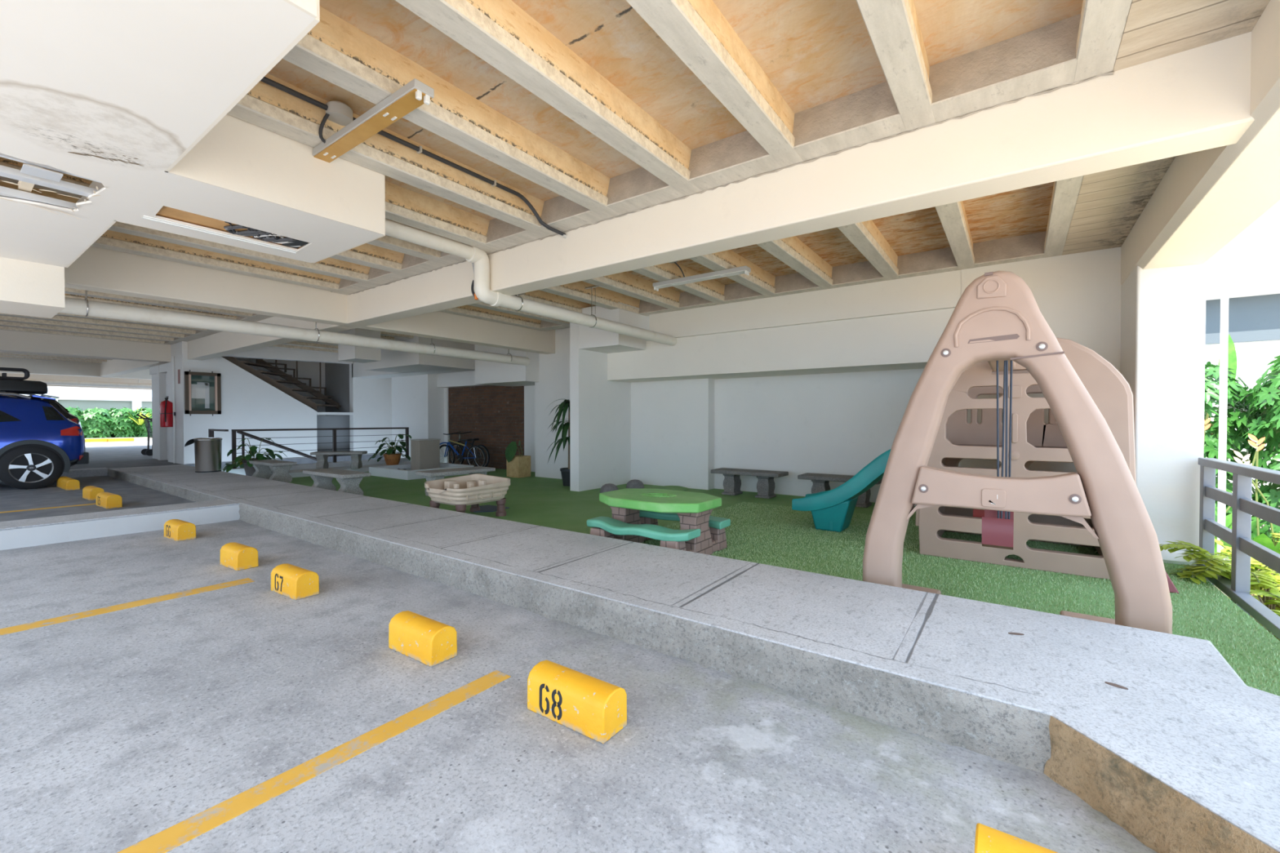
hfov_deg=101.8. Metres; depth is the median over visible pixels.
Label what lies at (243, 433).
stair handrail
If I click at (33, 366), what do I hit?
ceiling beam
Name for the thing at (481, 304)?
ceiling beam
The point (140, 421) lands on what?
spiky plant
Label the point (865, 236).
ceiling beam
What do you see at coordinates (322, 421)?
wall
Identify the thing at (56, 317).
ceiling beam
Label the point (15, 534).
wall
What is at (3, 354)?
ceiling beam
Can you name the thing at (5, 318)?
ceiling beam
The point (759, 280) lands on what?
ceiling beam
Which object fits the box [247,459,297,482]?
concrete bench
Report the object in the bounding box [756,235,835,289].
ceiling beam
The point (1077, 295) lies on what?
wall
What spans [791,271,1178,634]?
climbing playset
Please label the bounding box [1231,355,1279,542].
shrub
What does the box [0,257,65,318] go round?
ceiling
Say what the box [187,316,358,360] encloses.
ceiling beam
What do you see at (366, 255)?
ceiling beam
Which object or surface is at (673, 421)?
wall
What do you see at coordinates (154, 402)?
wall
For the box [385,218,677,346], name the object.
drain pipe
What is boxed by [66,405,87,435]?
shrub
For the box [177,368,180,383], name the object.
wall sign
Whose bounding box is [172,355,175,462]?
conduit
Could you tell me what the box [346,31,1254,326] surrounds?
ceiling beam
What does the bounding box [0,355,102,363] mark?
ceiling beam
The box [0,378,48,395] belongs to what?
box
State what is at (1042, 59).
trim
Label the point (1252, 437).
flower
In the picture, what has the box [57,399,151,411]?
wall
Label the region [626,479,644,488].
dome
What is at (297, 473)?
trim
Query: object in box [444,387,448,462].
wall
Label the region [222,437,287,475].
potted plant
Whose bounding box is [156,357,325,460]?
wall
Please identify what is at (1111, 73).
trim
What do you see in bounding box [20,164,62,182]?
ceiling plate
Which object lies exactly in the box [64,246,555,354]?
ceiling beam
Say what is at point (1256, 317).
wall
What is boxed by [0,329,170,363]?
ceiling beam
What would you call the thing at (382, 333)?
ceiling beam
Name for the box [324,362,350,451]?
wall
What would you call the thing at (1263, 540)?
heliconia
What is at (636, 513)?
picnic table
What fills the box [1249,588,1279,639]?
fern
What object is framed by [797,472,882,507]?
concrete bench
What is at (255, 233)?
cable bundle
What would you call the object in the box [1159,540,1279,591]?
fern
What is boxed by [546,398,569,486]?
dracaena
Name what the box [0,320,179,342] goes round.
ceiling beam
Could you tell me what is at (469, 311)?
ceiling beam
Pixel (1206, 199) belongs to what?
ceiling beam
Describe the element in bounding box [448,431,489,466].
bicycle
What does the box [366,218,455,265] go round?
ceiling beam
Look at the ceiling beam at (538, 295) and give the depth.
8.13 m
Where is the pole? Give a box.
[1217,247,1229,559]
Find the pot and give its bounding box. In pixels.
[560,467,569,486]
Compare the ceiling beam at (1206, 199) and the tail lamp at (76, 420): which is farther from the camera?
the tail lamp at (76, 420)
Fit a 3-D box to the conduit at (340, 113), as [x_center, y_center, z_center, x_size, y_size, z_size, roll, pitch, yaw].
[-2.205,-1.857,2.814,0.159,0.290,5.015,1,1,36]
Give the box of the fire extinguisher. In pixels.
[160,395,175,426]
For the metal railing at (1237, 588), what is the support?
on the kerb
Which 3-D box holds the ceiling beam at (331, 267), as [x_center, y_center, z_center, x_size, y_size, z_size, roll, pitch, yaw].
[-5.123,-1.937,4.301,0.162,0.280,6.005,1,1,36]
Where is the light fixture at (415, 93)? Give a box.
[312,78,434,162]
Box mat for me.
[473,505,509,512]
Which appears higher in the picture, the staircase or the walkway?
the staircase
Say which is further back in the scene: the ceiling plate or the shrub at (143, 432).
the shrub at (143, 432)
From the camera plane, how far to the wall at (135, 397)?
25.81 m
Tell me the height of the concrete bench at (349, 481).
0.390 m
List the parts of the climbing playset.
panel, belt seat, wall knob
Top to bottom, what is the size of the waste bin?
0.650 m
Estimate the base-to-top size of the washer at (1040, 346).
0.052 m
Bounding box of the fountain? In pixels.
[368,438,474,479]
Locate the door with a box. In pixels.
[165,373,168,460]
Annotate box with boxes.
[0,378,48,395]
[505,440,530,478]
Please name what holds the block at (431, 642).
on the floor at (118, 729)
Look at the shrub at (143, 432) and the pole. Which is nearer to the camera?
the pole
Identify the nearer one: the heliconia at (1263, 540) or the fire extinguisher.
the heliconia at (1263, 540)
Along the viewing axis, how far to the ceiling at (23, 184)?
3.10 m
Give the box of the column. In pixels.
[1120,262,1206,565]
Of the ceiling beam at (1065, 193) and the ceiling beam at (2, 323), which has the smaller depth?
the ceiling beam at (1065, 193)
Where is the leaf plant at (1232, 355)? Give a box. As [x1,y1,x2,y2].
[1217,333,1277,379]
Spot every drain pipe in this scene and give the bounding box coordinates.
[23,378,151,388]
[58,289,529,365]
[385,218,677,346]
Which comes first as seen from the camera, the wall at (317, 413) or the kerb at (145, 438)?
the wall at (317, 413)
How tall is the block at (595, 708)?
0.172 m
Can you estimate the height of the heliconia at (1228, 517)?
1.521 m
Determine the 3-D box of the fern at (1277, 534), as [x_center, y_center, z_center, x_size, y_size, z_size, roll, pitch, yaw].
[5.599,1.200,4.377,1.012,0.432,0.979,0,1,-17]
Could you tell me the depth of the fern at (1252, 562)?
3.84 m
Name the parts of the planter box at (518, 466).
planter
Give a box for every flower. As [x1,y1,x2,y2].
[1204,417,1211,430]
[1233,450,1250,464]
[1248,433,1265,450]
[1248,435,1259,450]
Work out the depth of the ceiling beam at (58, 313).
9.30 m
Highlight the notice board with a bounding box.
[184,369,221,416]
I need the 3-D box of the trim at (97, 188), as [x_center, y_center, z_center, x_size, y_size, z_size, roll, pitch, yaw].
[-3.529,-1.346,2.866,0.799,0.032,0.737,1,1,36]
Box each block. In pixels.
[56,475,70,488]
[61,477,79,490]
[82,485,104,500]
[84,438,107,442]
[95,492,122,508]
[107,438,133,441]
[164,519,195,541]
[220,542,258,570]
[271,563,319,599]
[388,610,457,666]
[527,660,626,743]
[974,823,1057,852]
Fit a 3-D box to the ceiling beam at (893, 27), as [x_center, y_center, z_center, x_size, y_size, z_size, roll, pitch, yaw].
[-0.090,-1.889,0.660,0.162,0.280,6.005,1,1,36]
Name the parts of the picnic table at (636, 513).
seat leg, table leg, bench seat, seat leg, seat leg, bench seat, table leg, seat leg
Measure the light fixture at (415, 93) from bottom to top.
0.085 m
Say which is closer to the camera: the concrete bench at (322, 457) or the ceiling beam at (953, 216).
the ceiling beam at (953, 216)
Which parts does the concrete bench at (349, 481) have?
leg, leg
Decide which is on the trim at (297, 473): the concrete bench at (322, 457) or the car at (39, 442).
the concrete bench at (322, 457)
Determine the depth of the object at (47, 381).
17.69 m
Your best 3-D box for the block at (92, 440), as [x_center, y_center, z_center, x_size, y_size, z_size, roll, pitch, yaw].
[-24.263,0.619,23.114,0.240,0.150,0.840,1,1,36]
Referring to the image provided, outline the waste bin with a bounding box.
[184,437,222,472]
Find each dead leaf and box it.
[1008,632,1024,635]
[1104,681,1128,689]
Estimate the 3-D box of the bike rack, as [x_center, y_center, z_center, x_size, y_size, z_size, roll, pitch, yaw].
[-10.897,-0.884,8.402,0.320,0.194,1.344,1,1,36]
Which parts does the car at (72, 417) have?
quarter glass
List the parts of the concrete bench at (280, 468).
leg, leg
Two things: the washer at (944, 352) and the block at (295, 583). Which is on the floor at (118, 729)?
the block at (295, 583)
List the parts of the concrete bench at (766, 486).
leg, leg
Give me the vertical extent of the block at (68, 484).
0.172 m
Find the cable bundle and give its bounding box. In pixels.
[223,221,307,248]
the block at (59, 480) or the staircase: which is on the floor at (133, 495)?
the block at (59, 480)
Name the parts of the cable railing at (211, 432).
post, rail, post, rail, post, post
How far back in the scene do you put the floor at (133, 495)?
7.46 m
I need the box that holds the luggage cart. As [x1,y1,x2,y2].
[135,413,152,455]
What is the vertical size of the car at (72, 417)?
1.613 m
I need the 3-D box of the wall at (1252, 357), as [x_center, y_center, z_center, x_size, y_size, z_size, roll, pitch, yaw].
[11.223,-0.050,5.705,12.500,3.550,0.400,1,1,36]
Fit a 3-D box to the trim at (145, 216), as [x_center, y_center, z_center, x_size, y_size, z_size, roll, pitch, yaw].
[-2.966,-1.367,3.735,0.055,0.008,0.885,1,1,36]
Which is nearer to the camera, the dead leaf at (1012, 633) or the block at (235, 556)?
the dead leaf at (1012, 633)
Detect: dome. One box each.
[600,483,617,493]
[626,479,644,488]
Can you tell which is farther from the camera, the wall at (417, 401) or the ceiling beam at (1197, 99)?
the wall at (417, 401)
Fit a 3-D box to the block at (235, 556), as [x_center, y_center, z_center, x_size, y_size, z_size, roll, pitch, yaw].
[-3.290,1.058,4.270,0.330,0.172,0.150,0,1,32]
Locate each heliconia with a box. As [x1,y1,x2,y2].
[1204,417,1259,557]
[1214,433,1279,569]
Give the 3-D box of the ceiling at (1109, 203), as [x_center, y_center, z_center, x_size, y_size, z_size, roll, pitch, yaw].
[2.200,-1.971,1.962,0.485,0.410,10.800,1,1,36]
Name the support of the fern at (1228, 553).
on the floor at (1226, 558)
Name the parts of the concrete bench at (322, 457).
leg, leg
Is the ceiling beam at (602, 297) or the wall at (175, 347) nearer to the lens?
the ceiling beam at (602, 297)
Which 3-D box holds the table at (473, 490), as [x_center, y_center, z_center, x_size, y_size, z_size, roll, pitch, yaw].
[-2.117,0.874,6.418,0.743,0.483,0.803,1,1,36]
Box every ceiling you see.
[0,0,382,266]
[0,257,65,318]
[17,163,42,192]
[267,0,1082,292]
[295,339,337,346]
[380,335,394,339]
[1062,0,1270,255]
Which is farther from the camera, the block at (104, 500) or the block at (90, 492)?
the block at (90, 492)
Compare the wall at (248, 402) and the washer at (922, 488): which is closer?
the washer at (922, 488)
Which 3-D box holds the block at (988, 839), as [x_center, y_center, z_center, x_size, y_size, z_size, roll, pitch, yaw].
[1.011,1.098,1.190,0.410,0.172,0.150,1,1,35]
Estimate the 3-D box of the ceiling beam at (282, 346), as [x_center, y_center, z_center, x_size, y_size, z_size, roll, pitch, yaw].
[-8.197,-2.056,13.299,0.162,0.280,4.415,1,1,36]
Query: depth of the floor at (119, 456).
14.03 m
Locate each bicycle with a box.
[440,431,486,466]
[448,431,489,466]
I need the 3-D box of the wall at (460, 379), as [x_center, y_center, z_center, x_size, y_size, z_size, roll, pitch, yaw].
[-4.315,-1.571,13.296,3.400,1.090,0.480,1,1,36]
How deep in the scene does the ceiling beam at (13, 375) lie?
18.51 m
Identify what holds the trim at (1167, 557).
attached to the column
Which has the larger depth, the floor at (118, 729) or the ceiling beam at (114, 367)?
the ceiling beam at (114, 367)
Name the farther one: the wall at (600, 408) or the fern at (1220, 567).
the wall at (600, 408)
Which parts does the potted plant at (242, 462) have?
pot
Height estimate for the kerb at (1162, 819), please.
0.207 m
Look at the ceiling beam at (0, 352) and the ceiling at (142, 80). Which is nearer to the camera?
the ceiling at (142, 80)
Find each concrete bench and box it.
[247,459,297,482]
[302,468,370,495]
[310,450,367,469]
[415,466,495,496]
[711,467,788,498]
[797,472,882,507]
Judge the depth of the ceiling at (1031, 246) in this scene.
6.36 m
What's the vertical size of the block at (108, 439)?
0.150 m
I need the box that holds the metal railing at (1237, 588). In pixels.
[1196,457,1279,639]
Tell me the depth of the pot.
9.37 m
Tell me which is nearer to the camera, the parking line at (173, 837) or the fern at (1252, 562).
the parking line at (173, 837)
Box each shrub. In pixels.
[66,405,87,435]
[80,407,116,438]
[102,407,141,437]
[130,407,152,437]
[1203,360,1269,516]
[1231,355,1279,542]
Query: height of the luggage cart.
1.167 m
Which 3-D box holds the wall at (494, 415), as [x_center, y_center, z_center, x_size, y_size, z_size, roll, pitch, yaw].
[-3.350,-0.044,12.816,4.150,2.250,0.360,1,1,36]
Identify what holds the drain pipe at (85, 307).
attached to the ceiling beam at (487, 373)
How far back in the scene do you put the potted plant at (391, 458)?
12.63 m
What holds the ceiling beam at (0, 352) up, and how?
attached to the ceiling at (814, 53)
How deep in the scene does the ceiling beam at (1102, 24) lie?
2.36 m
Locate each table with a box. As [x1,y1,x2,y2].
[424,473,510,516]
[586,488,730,555]
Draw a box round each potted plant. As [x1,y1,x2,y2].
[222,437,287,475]
[368,434,411,465]
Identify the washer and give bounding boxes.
[918,484,928,493]
[941,348,951,356]
[1035,342,1048,351]
[1068,493,1081,503]
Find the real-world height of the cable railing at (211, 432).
0.800 m
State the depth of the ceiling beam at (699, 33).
2.65 m
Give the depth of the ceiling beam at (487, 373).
10.98 m
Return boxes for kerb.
[84,436,151,440]
[107,468,1279,852]
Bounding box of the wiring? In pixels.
[471,262,478,299]
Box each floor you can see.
[0,475,195,521]
[0,520,1157,852]
[70,440,384,469]
[1213,526,1276,638]
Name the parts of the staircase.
riser frame, riser frame, riser frame, riser frame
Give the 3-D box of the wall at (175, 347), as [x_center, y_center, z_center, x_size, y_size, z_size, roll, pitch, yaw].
[-11.318,-0.437,12.613,2.970,2.940,0.320,1,1,36]
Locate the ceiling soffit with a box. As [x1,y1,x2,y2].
[65,0,385,267]
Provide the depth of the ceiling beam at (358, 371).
13.30 m
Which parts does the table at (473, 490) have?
barrel leg, barrel leg, barrel leg, barrel leg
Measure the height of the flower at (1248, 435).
0.162 m
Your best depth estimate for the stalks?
3.73 m
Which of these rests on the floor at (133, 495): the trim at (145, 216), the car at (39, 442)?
the car at (39, 442)
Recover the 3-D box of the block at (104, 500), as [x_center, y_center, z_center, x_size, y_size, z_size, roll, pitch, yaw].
[-6.983,0.964,6.841,0.500,0.172,0.150,0,1,33]
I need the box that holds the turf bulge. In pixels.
[655,485,689,491]
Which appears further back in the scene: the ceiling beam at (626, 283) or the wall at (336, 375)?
the wall at (336, 375)
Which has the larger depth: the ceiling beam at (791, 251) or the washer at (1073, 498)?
the ceiling beam at (791, 251)
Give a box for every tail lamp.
[60,426,82,435]
[71,418,79,425]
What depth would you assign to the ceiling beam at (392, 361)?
11.58 m
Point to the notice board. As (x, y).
(202, 390)
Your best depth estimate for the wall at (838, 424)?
8.10 m
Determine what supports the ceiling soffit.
attached to the ceiling at (142, 80)
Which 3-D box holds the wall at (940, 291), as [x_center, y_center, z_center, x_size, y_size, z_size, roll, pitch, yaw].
[2.324,-1.734,7.867,4.419,0.620,1.292,1,1,36]
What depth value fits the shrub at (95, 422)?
23.78 m
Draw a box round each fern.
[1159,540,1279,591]
[1214,538,1278,590]
[1220,533,1279,576]
[1227,560,1279,610]
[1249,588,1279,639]
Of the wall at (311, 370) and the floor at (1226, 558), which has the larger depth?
the wall at (311, 370)
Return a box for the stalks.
[1250,565,1279,640]
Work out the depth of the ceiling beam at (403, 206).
4.74 m
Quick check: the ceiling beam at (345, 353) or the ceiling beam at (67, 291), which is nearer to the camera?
the ceiling beam at (67, 291)
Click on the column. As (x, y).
(1163, 309)
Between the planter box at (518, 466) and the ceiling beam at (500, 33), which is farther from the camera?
the planter box at (518, 466)
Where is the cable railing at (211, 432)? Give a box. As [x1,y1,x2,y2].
[208,426,408,468]
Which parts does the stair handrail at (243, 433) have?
post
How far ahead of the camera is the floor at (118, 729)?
1.94 m
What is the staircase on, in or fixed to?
attached to the wall at (248, 402)
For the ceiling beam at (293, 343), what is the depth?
12.39 m
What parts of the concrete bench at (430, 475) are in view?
leg, leg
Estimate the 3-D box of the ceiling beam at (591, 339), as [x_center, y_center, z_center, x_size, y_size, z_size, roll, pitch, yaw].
[-0.495,-1.624,8.807,1.030,0.665,0.875,1,1,36]
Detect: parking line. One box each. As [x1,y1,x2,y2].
[0,502,95,513]
[0,577,254,635]
[117,670,511,852]
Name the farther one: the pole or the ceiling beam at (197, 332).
the ceiling beam at (197, 332)
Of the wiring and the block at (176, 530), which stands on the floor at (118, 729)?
the block at (176, 530)
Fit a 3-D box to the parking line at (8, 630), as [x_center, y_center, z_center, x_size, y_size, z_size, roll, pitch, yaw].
[-4.562,1.179,1.613,0.135,0.004,5.640,1,1,36]
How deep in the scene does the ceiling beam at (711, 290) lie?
6.87 m
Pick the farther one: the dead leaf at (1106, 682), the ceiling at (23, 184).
the ceiling at (23, 184)
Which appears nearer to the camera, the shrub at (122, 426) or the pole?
the pole
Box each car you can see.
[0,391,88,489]
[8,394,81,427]
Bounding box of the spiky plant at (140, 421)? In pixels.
[124,407,151,424]
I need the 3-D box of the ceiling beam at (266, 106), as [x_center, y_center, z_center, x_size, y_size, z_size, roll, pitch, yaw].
[-2.607,-1.913,2.481,0.162,0.280,6.005,1,1,36]
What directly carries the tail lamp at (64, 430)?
attached to the car at (39, 442)
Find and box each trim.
[0,180,106,219]
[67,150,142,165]
[142,215,297,252]
[221,457,410,475]
[271,462,410,477]
[330,13,1089,294]
[349,71,1114,294]
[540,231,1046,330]
[1160,546,1199,564]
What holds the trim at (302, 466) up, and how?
attached to the wall at (417, 401)
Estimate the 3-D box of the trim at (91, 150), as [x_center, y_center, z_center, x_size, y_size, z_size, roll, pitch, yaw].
[-2.683,-1.351,2.606,0.285,0.007,0.107,0,1,-25]
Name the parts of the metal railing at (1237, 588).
railing post, rail, rail, railing post, flat rail, flat rail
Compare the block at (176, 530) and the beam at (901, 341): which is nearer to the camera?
the block at (176, 530)
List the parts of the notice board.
trim, frame rail, frame rail, trim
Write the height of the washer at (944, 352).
0.052 m
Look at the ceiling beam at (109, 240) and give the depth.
5.90 m
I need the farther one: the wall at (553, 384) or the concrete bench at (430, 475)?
the wall at (553, 384)
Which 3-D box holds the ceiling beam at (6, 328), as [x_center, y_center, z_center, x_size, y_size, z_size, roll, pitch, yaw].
[-12.673,-2.009,9.761,0.162,0.280,6.005,1,1,36]
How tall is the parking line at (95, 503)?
0.004 m
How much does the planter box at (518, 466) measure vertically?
0.773 m
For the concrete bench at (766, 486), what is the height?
0.395 m
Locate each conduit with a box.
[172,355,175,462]
[260,76,567,238]
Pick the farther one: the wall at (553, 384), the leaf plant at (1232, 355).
the wall at (553, 384)
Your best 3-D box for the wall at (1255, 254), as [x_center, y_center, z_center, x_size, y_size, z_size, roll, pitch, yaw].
[11.135,-3.338,5.540,12.500,3.070,0.700,1,1,36]
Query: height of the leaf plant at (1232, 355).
2.581 m
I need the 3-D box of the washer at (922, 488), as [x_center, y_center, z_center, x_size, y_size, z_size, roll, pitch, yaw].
[1.726,0.378,3.168,0.052,0.052,0.010,1,1,36]
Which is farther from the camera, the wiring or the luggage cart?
the luggage cart
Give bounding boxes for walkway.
[109,464,1279,852]
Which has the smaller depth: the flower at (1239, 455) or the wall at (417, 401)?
the flower at (1239, 455)
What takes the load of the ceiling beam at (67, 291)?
attached to the ceiling at (814, 53)
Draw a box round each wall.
[0,341,391,482]
[0,499,239,550]
[22,387,151,410]
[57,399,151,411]
[149,342,183,464]
[151,373,157,458]
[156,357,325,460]
[316,412,354,414]
[316,415,349,455]
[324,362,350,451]
[391,373,444,462]
[437,370,485,387]
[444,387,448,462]
[448,385,535,471]
[534,327,569,479]
[569,322,631,491]
[631,378,714,489]
[648,270,961,337]
[714,368,959,506]
[960,246,1121,471]
[1204,293,1279,344]
[1204,339,1279,519]
[1205,202,1279,300]
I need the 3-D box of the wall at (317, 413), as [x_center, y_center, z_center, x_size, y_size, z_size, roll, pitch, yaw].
[-8.390,-0.353,14.248,0.300,0.070,0.940,1,1,36]
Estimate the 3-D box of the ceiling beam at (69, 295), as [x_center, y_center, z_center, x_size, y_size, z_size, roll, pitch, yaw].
[-8.898,-1.973,7.031,0.162,0.280,6.005,1,1,36]
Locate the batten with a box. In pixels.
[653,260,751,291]
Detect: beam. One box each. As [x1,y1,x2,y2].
[0,156,416,276]
[0,179,382,285]
[0,313,206,336]
[0,315,195,339]
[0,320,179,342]
[0,325,165,344]
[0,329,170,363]
[0,351,112,359]
[0,352,106,361]
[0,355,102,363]
[0,357,151,379]
[0,373,151,390]
[56,312,219,333]
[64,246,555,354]
[64,287,265,319]
[64,293,236,319]
[90,230,352,294]
[99,359,165,377]
[164,313,273,344]
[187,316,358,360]
[226,73,555,236]
[268,344,337,353]
[280,341,337,350]
[282,5,621,218]
[337,328,381,363]
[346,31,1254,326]
[346,328,413,338]
[351,342,475,378]
[364,335,457,373]
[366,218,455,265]
[385,181,501,252]
[395,0,702,195]
[439,305,544,330]
[466,302,569,326]
[474,344,539,386]
[515,289,596,312]
[539,280,641,315]
[578,302,649,353]
[582,271,684,311]
[607,307,955,382]
[626,0,803,167]
[631,262,728,304]
[688,249,778,297]
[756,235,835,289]
[837,219,899,280]
[856,0,935,130]
[934,200,974,270]
[1044,175,1084,257]
[1073,0,1132,82]
[1120,0,1279,284]
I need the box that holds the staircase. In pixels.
[222,356,341,410]
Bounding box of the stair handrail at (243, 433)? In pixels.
[236,431,316,467]
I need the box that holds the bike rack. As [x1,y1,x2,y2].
[0,367,30,380]
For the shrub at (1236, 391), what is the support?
on the floor at (1226, 558)
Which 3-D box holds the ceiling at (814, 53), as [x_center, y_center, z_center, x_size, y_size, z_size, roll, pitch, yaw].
[-9.077,-2.209,10.116,27.400,0.150,10.800,1,1,36]

